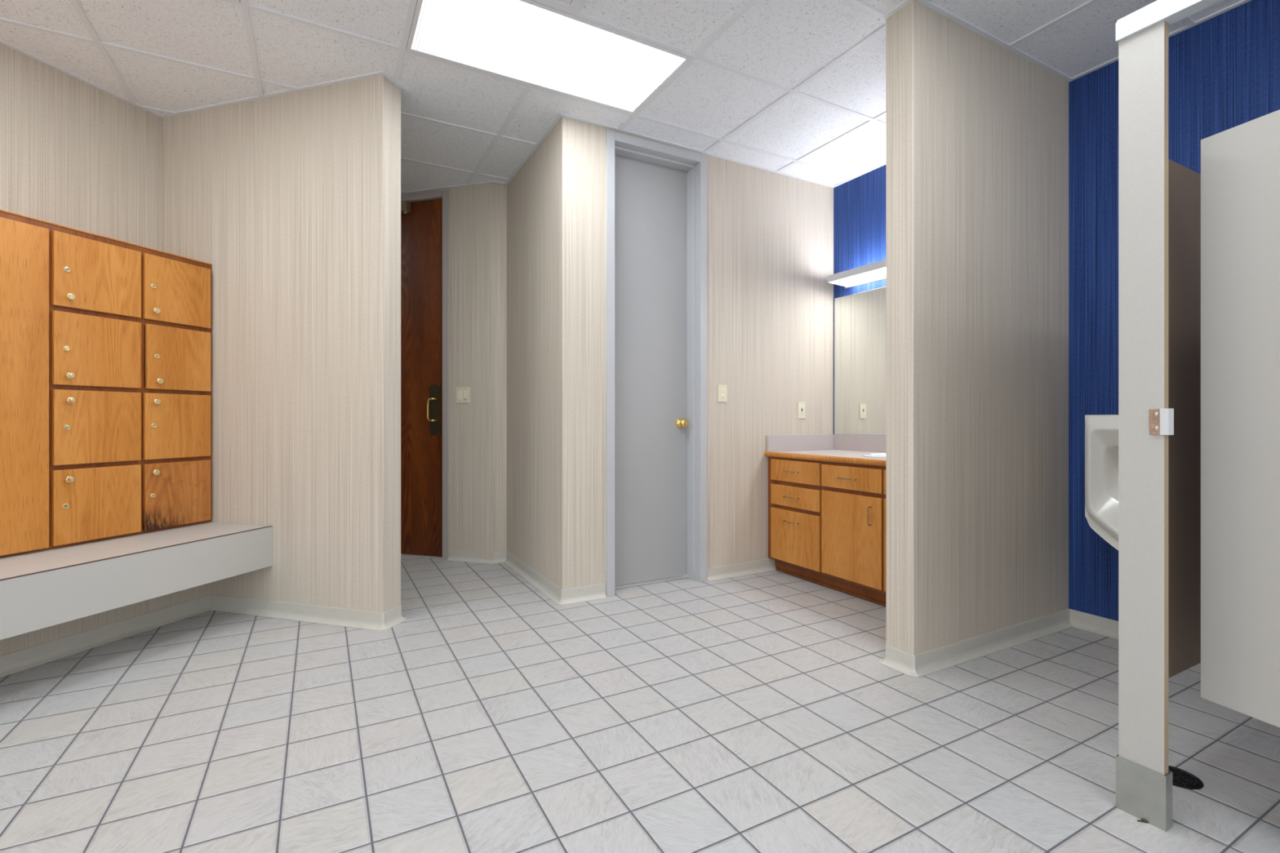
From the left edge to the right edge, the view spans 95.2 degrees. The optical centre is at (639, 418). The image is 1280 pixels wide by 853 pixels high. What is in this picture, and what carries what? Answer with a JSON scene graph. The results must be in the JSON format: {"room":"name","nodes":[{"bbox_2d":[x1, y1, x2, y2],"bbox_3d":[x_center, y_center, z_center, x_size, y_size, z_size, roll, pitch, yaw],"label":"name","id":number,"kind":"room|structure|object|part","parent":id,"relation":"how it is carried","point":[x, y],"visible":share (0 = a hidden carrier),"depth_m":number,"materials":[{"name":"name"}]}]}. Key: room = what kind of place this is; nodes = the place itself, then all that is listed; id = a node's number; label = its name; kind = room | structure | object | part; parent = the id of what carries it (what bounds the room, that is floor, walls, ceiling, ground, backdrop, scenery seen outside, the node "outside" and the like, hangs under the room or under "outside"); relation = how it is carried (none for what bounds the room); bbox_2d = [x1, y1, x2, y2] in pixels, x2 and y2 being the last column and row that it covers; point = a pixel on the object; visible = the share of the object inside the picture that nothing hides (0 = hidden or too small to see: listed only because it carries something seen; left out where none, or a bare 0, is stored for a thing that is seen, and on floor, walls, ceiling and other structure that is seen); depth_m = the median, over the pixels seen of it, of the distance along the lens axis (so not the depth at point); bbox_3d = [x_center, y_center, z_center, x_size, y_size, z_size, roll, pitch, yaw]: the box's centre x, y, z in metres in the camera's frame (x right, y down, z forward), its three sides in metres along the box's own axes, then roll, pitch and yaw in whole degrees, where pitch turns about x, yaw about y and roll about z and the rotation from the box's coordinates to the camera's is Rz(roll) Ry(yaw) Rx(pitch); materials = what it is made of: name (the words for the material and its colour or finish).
{"room":"public restroom","nodes":[
{"label":"public restroom","id":0,"kind":"room"},
{"bbox_2d":[0,43,163,251],"bbox_3d":[-3.312,-0.334,1.467,0.121,2.752,4.160,0,0,16],"label":"wall","id":1,"kind":"structure","parent":0,"point":[74,153],"depth_m":2.92,"materials":[{"name":"beige paper"}]},
{"bbox_2d":[0,521,212,655],"bbox_3d":[-3.095,0.804,1.333,0.372,0.474,4.025,0,0,16],"label":"wall","id":2,"kind":"structure","parent":0,"point":[20,642],"depth_m":2.70,"materials":[{"name":"beige paint"}]},
{"bbox_2d":[0,209,212,557],"bbox_3d":[-2.776,-0.141,2.332,0.418,1.414,1.926,0,0,16],"label":"cabinet","id":3,"kind":"object","parent":2,"relation":"on","point":[105,342],"visible":1,"depth_m":2.68,"materials":[{"name":"brown wood"}]},
{"bbox_3d":[-2.628,-0.130,2.232,0.018,1.369,0.588,0,0,16],"label":"tall door","id":4,"kind":"part","parent":3,"relation":"part of","materials":[{"name":"brown wood"}]},
{"bbox_3d":[-2.508,0.267,2.567,0.025,0.030,0.030,0,0,16],"label":"knob","id":5,"kind":"part","parent":3,"relation":"part of","materials":[{"name":"gold metal"}]},
{"bbox_3d":[-2.507,-0.189,2.569,0.025,0.030,0.030,0,0,16],"label":"knob","id":6,"kind":"part","parent":3,"relation":"part of","materials":[{"name":"gold metal"}]},
{"bbox_3d":[-2.506,-0.537,2.571,0.025,0.030,0.030,0,0,16],"label":"knob","id":7,"kind":"part","parent":3,"relation":"part of","materials":[{"name":"gold metal"}]},
{"bbox_3d":[-2.506,-0.080,2.571,0.025,0.030,0.030,0,0,16],"label":"knob","id":8,"kind":"part","parent":3,"relation":"part of","materials":[{"name":"gold metal"}]},
{"bbox_3d":[-2.493,0.389,2.695,0.018,0.328,0.343,0,0,16],"label":"door","id":9,"kind":"part","parent":3,"relation":"part of","materials":[{"name":"brown wood"}]},
{"bbox_3d":[-2.493,0.039,2.695,0.018,0.330,0.343,0,0,16],"label":"door","id":10,"kind":"part","parent":3,"relation":"part of","materials":[{"name":"brown wood"}]},
{"bbox_3d":[-2.493,-0.308,2.695,0.018,0.321,0.343,0,0,16],"label":"door","id":11,"kind":"part","parent":3,"relation":"part of","materials":[{"name":"brown wood"}]},
{"bbox_3d":[-2.493,-0.653,2.695,0.018,0.323,0.343,0,0,16],"label":"door","id":12,"kind":"part","parent":3,"relation":"part of","materials":[{"name":"brown wood"}]},
{"bbox_3d":[-2.797,-0.845,2.338,0.373,0.006,1.926,0,0,16],"label":"trim","id":13,"kind":"part","parent":3,"relation":"part of","materials":[{"name":"brown wood"}]},
{"bbox_3d":[-2.409,0.267,2.907,0.025,0.030,0.030,0,0,16],"label":"knob","id":14,"kind":"part","parent":3,"relation":"part of","materials":[{"name":"gold metal"}]},
{"bbox_3d":[-2.407,-0.084,2.911,0.025,0.030,0.030,0,0,16],"label":"knob","id":15,"kind":"part","parent":3,"relation":"part of","materials":[{"name":"gold metal"}]},
{"bbox_3d":[-2.408,-0.537,2.909,0.025,0.030,0.030,0,0,16],"label":"knob","id":16,"kind":"part","parent":3,"relation":"part of","materials":[{"name":"gold metal"}]},
{"bbox_3d":[-2.403,-0.188,2.925,0.025,0.030,0.030,0,0,16],"label":"knob","id":17,"kind":"part","parent":3,"relation":"part of","materials":[{"name":"gold metal"}]},
{"bbox_3d":[-2.394,0.389,3.034,0.018,0.328,0.329,0,0,16],"label":"door","id":18,"kind":"part","parent":3,"relation":"part of","materials":[{"name":"brown wood"}]},
{"bbox_3d":[-2.394,0.039,3.034,0.018,0.330,0.329,0,0,16],"label":"door","id":19,"kind":"part","parent":3,"relation":"part of","materials":[{"name":"brown wood"}]},
{"bbox_3d":[-2.394,-0.653,3.034,0.018,0.323,0.329,0,0,16],"label":"door","id":20,"kind":"part","parent":3,"relation":"part of","materials":[{"name":"brown wood"}]},
{"bbox_3d":[-2.393,-0.308,3.039,0.018,0.321,0.319,0,0,16],"label":"door","id":21,"kind":"part","parent":3,"relation":"part of","materials":[{"name":"brown wood"}]},
{"bbox_2d":[0,522,272,639],"bbox_3d":[-2.570,0.673,1.701,0.427,0.210,3.025,0,0,16],"label":"bench","id":22,"kind":"object","parent":2,"relation":"attached to","point":[42,589],"visible":1,"depth_m":2.45,"materials":[{"name":"grey laminate"}]},
{"bbox_3d":[-2.580,0.577,1.703,0.408,0.018,3.024,0,0,16],"label":"seat","id":23,"kind":"part","parent":22,"relation":"part of","materials":[{"name":"grey laminate"}]},
{"bbox_2d":[0,593,406,677],"bbox_3d":[-2.951,1.002,1.376,2.424,0.078,4.189,0,0,16],"label":"baseboard","id":24,"kind":"structure","parent":2,"relation":"attached to","point":[11,663],"depth_m":2.93,"materials":[{"name":"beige plastic"}]},
{"bbox_2d":[163,75,400,613],"bbox_3d":[-1.973,-0.334,3.172,1.495,2.752,0.135,0,0,16],"label":"wall","id":25,"kind":"structure","parent":0,"point":[292,201],"depth_m":3.03,"materials":[{"name":"beige paint"}]},
{"bbox_2d":[400,182,495,559],"bbox_3d":[-2.140,-0.334,4.606,2.411,2.752,0.145,0,0,16],"label":"wall","id":26,"kind":"structure","parent":0,"point":[472,208],"depth_m":4.26,"materials":[{"name":"beige paint"}]},
{"bbox_2d":[400,189,448,559],"bbox_3d":[-1.887,-0.324,4.499,1.016,2.732,0.190,0,0,16],"label":"door","id":27,"kind":"structure","parent":26,"relation":"in","point":[424,216],"depth_m":4.39,"materials":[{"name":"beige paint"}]},
{"bbox_3d":[-1.530,-0.067,4.326,0.090,0.177,0.038,0,0,-33],"label":"pull handle","id":28,"kind":"part","parent":27,"relation":"part of","materials":[{"name":"gold metal"}]},
{"bbox_3d":[-1.532,-0.066,4.367,0.088,0.378,0.005,0,0,16],"label":"pull plate","id":29,"kind":"part","parent":27,"relation":"part of","materials":[{"name":"brown metal"}]},
{"bbox_2d":[456,386,470,403],"bbox_3d":[-1.296,-0.171,4.280,0.116,0.118,0.009,0,0,16],"label":"light switch","id":30,"kind":"object","parent":26,"relation":"attached to","point":[463,393],"visible":1,"depth_m":4.28,"materials":[{"name":"beige plastic"}]},
{"bbox_2d":[495,182,506,551],"bbox_3d":[-0.983,-0.334,4.336,0.235,2.752,0.120,0,0,-29],"label":"wall","id":31,"kind":"structure","parent":0,"point":[500,189],"depth_m":4.25,"materials":[{"name":"beige paint"}]},
{"bbox_2d":[506,128,553,582],"bbox_3d":[-0.678,-0.334,3.879,0.140,2.752,0.975,0,0,-29],"label":"wall","id":32,"kind":"structure","parent":0,"point":[530,193],"depth_m":3.77,"materials":[{"name":"beige paint"}]},
{"bbox_2d":[446,549,606,604],"bbox_3d":[-0.798,1.002,3.860,0.311,0.078,1.507,0,0,-43],"label":"baseboard","id":33,"kind":"structure","parent":32,"relation":"attached to","point":[588,593],"depth_m":3.62,"materials":[{"name":"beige plastic"}]},
{"bbox_2d":[0,0,1251,194],"bbox_3d":[-1.343,-1.732,1.514,7.900,0.057,9.146,0,0,-29],"label":"ceiling","id":34,"kind":"structure","parent":0,"point":[793,88],"depth_m":2.81,"materials":[{"name":"tile"}]},
{"bbox_2d":[405,0,691,114],"bbox_3d":[-0.417,-1.705,2.731,1.199,0.008,0.590,0,0,-29],"label":"recessed light","id":35,"kind":"object","parent":34,"relation":"in","point":[526,42],"visible":1,"depth_m":2.70,"materials":[{"name":"white plastic"}]},
{"bbox_2d":[540,0,581,12],"bbox_3d":[-0.392,-1.704,2.050,0.584,0.011,0.584,0,0,-29],"label":"ceiling vent","id":36,"kind":"object","parent":34,"relation":"in","point":[569,5],"visible":1,"depth_m":2.39,"materials":[{"name":"white metal"}]},
{"bbox_3d":[-0.392,-1.706,2.050,0.520,0.007,0.520,0,0,-29],"label":"panel","id":37,"kind":"part","parent":36,"relation":"part of","materials":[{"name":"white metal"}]},
{"bbox_2d":[0,555,1279,852],"bbox_3d":[-1.260,1.072,1.362,7.900,0.060,8.800,0,0,-29],"label":"floor","id":38,"kind":"structure","parent":0,"point":[757,713],"depth_m":1.92,"materials":[{"name":"tile"}]},
{"bbox_2d":[768,457,885,605],"bbox_3d":[1.469,0.652,3.535,0.675,0.780,1.407,0,0,-29],"label":"vanity cabinet","id":39,"kind":"object","parent":38,"relation":"on","point":[827,520],"visible":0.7,"depth_m":3.52,"materials":[{"name":"brown wood"}]},
{"bbox_3d":[0.970,0.511,3.776,0.031,0.007,0.131,0,0,-29],"label":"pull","id":40,"kind":"part","parent":39,"relation":"part of","materials":[{"name":"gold metal"}]},
{"bbox_3d":[0.970,0.344,3.776,0.031,0.007,0.131,0,0,-29],"label":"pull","id":41,"kind":"part","parent":39,"relation":"part of","materials":[{"name":"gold metal"}]},
{"bbox_3d":[1.000,0.770,3.773,0.018,0.340,0.439,0,0,-29],"label":"drawer","id":42,"kind":"part","parent":39,"relation":"part of","materials":[{"name":"brown wood"}]},
{"bbox_3d":[1.000,0.507,3.773,0.018,0.135,0.439,0,0,-29],"label":"drawer","id":43,"kind":"part","parent":39,"relation":"part of","materials":[{"name":"brown wood"}]},
{"bbox_3d":[1.000,0.343,3.773,0.018,0.140,0.439,0,0,-29],"label":"drawer","id":44,"kind":"part","parent":39,"relation":"part of","materials":[{"name":"brown wood"}]},
{"bbox_2d":[764,434,885,466],"bbox_3d":[1.479,0.187,3.539,0.662,0.146,1.412,0,0,-29],"label":"countertop","id":45,"kind":"structure","parent":39,"relation":"on","point":[837,448],"depth_m":4.03,"materials":[{"name":"beige laminate"}]},
{"bbox_2d":[862,453,885,458],"bbox_3d":[1.574,0.293,3.412,0.452,0.158,0.550,0,0,-29],"label":"sink","id":46,"kind":"object","parent":45,"relation":"in","point":[882,455],"visible":0.15,"depth_m":3.49,"materials":[{"name":"white ceramic"}]},
{"bbox_3d":[1.272,1.034,3.415,0.016,0.016,1.387,0,0,-29],"label":"shoe moulding","id":47,"kind":"part","parent":39,"relation":"part of","materials":[{"name":"brown wood"}]},
{"bbox_3d":[1.189,0.349,3.377,0.031,0.007,0.131,0,0,-29],"label":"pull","id":48,"kind":"part","parent":39,"relation":"part of","materials":[{"name":"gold metal"}]},
{"bbox_3d":[1.217,0.344,3.377,0.018,0.133,0.436,0,0,-29],"label":"drawer","id":49,"kind":"part","parent":39,"relation":"part of","materials":[{"name":"brown wood"}]},
{"bbox_3d":[1.217,0.685,3.377,0.018,0.501,0.436,0,0,-29],"label":"door","id":50,"kind":"part","parent":39,"relation":"part of","materials":[{"name":"brown wood"}]},
{"bbox_3d":[1.268,0.540,3.233,0.031,0.107,0.007,0,0,-29],"label":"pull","id":51,"kind":"part","parent":39,"relation":"part of","materials":[{"name":"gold metal"}]},
{"bbox_3d":[1.433,0.344,2.983,0.018,0.133,0.435,0,0,-29],"label":"drawer","id":52,"kind":"part","parent":39,"relation":"part of","materials":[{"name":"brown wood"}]},
{"bbox_3d":[1.433,0.685,2.983,0.018,0.501,0.435,0,0,-29],"label":"door","id":53,"kind":"part","parent":39,"relation":"part of","materials":[{"name":"brown wood"}]},
{"bbox_2d":[1168,765,1203,789],"bbox_3d":[1.558,1.040,1.700,0.117,0.003,0.117,0,0,-29],"label":"floor drain","id":54,"kind":"object","parent":38,"relation":"on","point":[1181,778],"visible":0.7,"depth_m":1.68,"materials":[{"name":"black metal"}]},
{"bbox_2d":[1115,0,1279,831],"bbox_3d":[2.117,-0.012,1.530,1.476,2.108,0.873,0,0,-29],"label":"stall","id":55,"kind":"object","parent":38,"relation":"on","point":[1199,255],"visible":1,"depth_m":1.50,"materials":[{"name":"grey laminate"}]},
{"bbox_3d":[1.319,0.008,1.493,0.004,0.065,0.029,0,0,-29],"label":"keeper plate","id":56,"kind":"part","parent":55,"relation":"part of","materials":[{"name":"silver metal"}]},
{"bbox_3d":[1.500,-1.037,1.192,0.045,0.058,0.870,0,0,-29],"label":"head rail","id":57,"kind":"part","parent":55,"relation":"part of","materials":[{"name":"white metal"}]},
{"bbox_3d":[1.936,0.000,1.911,1.428,1.473,0.024,0,0,-29],"label":"panel","id":58,"kind":"part","parent":55,"relation":"part of","materials":[{"name":"beige laminate"}]},
{"bbox_3d":[1.578,0.000,1.244,0.024,1.473,0.632,0,0,-16],"label":"door","id":59,"kind":"part","parent":55,"relation":"part of","materials":[{"name":"grey laminate"}]},
{"bbox_2d":[553,116,833,595],"bbox_3d":[0.462,-0.334,3.869,2.130,2.752,0.140,0,0,-29],"label":"wall","id":60,"kind":"structure","parent":0,"point":[770,234],"depth_m":3.84,"materials":[{"name":"beige paint"}]},
{"bbox_2d":[606,129,706,596],"bbox_3d":[0.076,-0.324,3.668,0.713,2.732,0.184,0,0,-29],"label":"door","id":61,"kind":"structure","parent":60,"relation":"in","point":[656,193],"depth_m":3.72,"materials":[{"name":"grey paint"}]},
{"bbox_3d":[0.278,0.030,3.796,0.066,0.066,0.066,0,0,-29],"label":"knob","id":62,"kind":"part","parent":61,"relation":"part of","materials":[{"name":"gold metal"}]},
{"bbox_2d":[717,384,727,402],"bbox_3d":[0.541,-0.164,3.827,0.072,0.112,0.009,0,0,-29],"label":"switch","id":63,"kind":"object","parent":60,"relation":"attached to","point":[722,389],"visible":1,"depth_m":3.82,"materials":[{"name":"beige plastic"}]},
{"bbox_3d":[0.542,-0.164,3.825,0.033,0.066,0.002,0,0,-29],"label":"sensor panel","id":64,"kind":"part","parent":63,"relation":"part of","materials":[{"name":"beige plastic"}]},
{"bbox_2d":[706,558,776,581],"bbox_3d":[0.688,1.002,3.896,0.578,0.078,0.029,0,0,-29],"label":"baseboard","id":65,"kind":"structure","parent":60,"relation":"attached to","point":[730,571],"depth_m":3.89,"materials":[{"name":"beige plastic"}]},
{"bbox_2d":[797,402,804,418],"bbox_3d":[1.150,-0.058,4.160,0.071,0.116,0.009,0,0,-29],"label":"wall outlet","id":66,"kind":"object","parent":60,"relation":"attached to","point":[801,406],"visible":1,"depth_m":4.16,"materials":[{"name":"beige plastic"}]},
{"bbox_2d":[800,405,803,414],"bbox_3d":[1.151,-0.058,4.158,0.033,0.066,0.002,0,0,-29],"label":"receptacle","id":67,"kind":"object","parent":66,"relation":"attached to","point":[801,406],"depth_m":4.16,"materials":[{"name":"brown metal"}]},
{"bbox_2d":[885,0,1068,654],"bbox_3d":[1.612,-0.334,2.729,1.210,2.752,0.133,0,0,-29],"label":"wall partition","id":68,"kind":"structure","parent":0,"point":[977,131],"depth_m":2.57,"materials":[{"name":"beige paint"}]},
{"bbox_2d":[833,0,1279,621],"bbox_3d":[2.795,-0.334,1.954,0.120,2.752,5.740,0,0,-29],"label":"wall","id":69,"kind":"structure","parent":0,"point":[1224,69],"depth_m":2.84,"materials":[{"name":"blue paper"}]},
{"bbox_2d":[826,259,885,288],"bbox_3d":[1.711,-0.978,3.618,0.180,0.075,1.280,0,0,-29],"label":"vanity light","id":70,"kind":"object","parent":69,"relation":"attached to","point":[876,271],"visible":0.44,"depth_m":3.94,"materials":[{"name":"white plastic"}]},
{"bbox_3d":[1.789,-0.978,3.660,0.004,0.075,1.280,0,0,-29],"label":"plate","id":71,"kind":"part","parent":70,"relation":"part of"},
{"bbox_2d":[834,286,885,435],"bbox_3d":[1.769,-0.386,3.693,0.006,0.998,1.396,0,0,-29],"label":"mirror","id":72,"kind":"object","parent":69,"relation":"attached to","point":[860,318],"visible":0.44,"depth_m":4.09,"materials":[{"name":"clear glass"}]},
{"bbox_2d":[879,608,1118,677],"bbox_3d":[2.566,1.002,0.958,1.239,0.078,4.214,0,0,-29],"label":"baseboard","id":73,"kind":"structure","parent":69,"relation":"attached to","point":[917,665],"depth_m":2.63,"materials":[{"name":"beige plastic"}]},
{"bbox_2d":[1084,414,1118,550],"bbox_3d":[2.236,0.198,2.520,0.316,0.838,0.464,0,0,-29],"label":"urinal","id":74,"kind":"object","parent":69,"relation":"attached to","point":[1101,431],"visible":0.22,"depth_m":2.62,"materials":[{"name":"white ceramic"}]}
]}

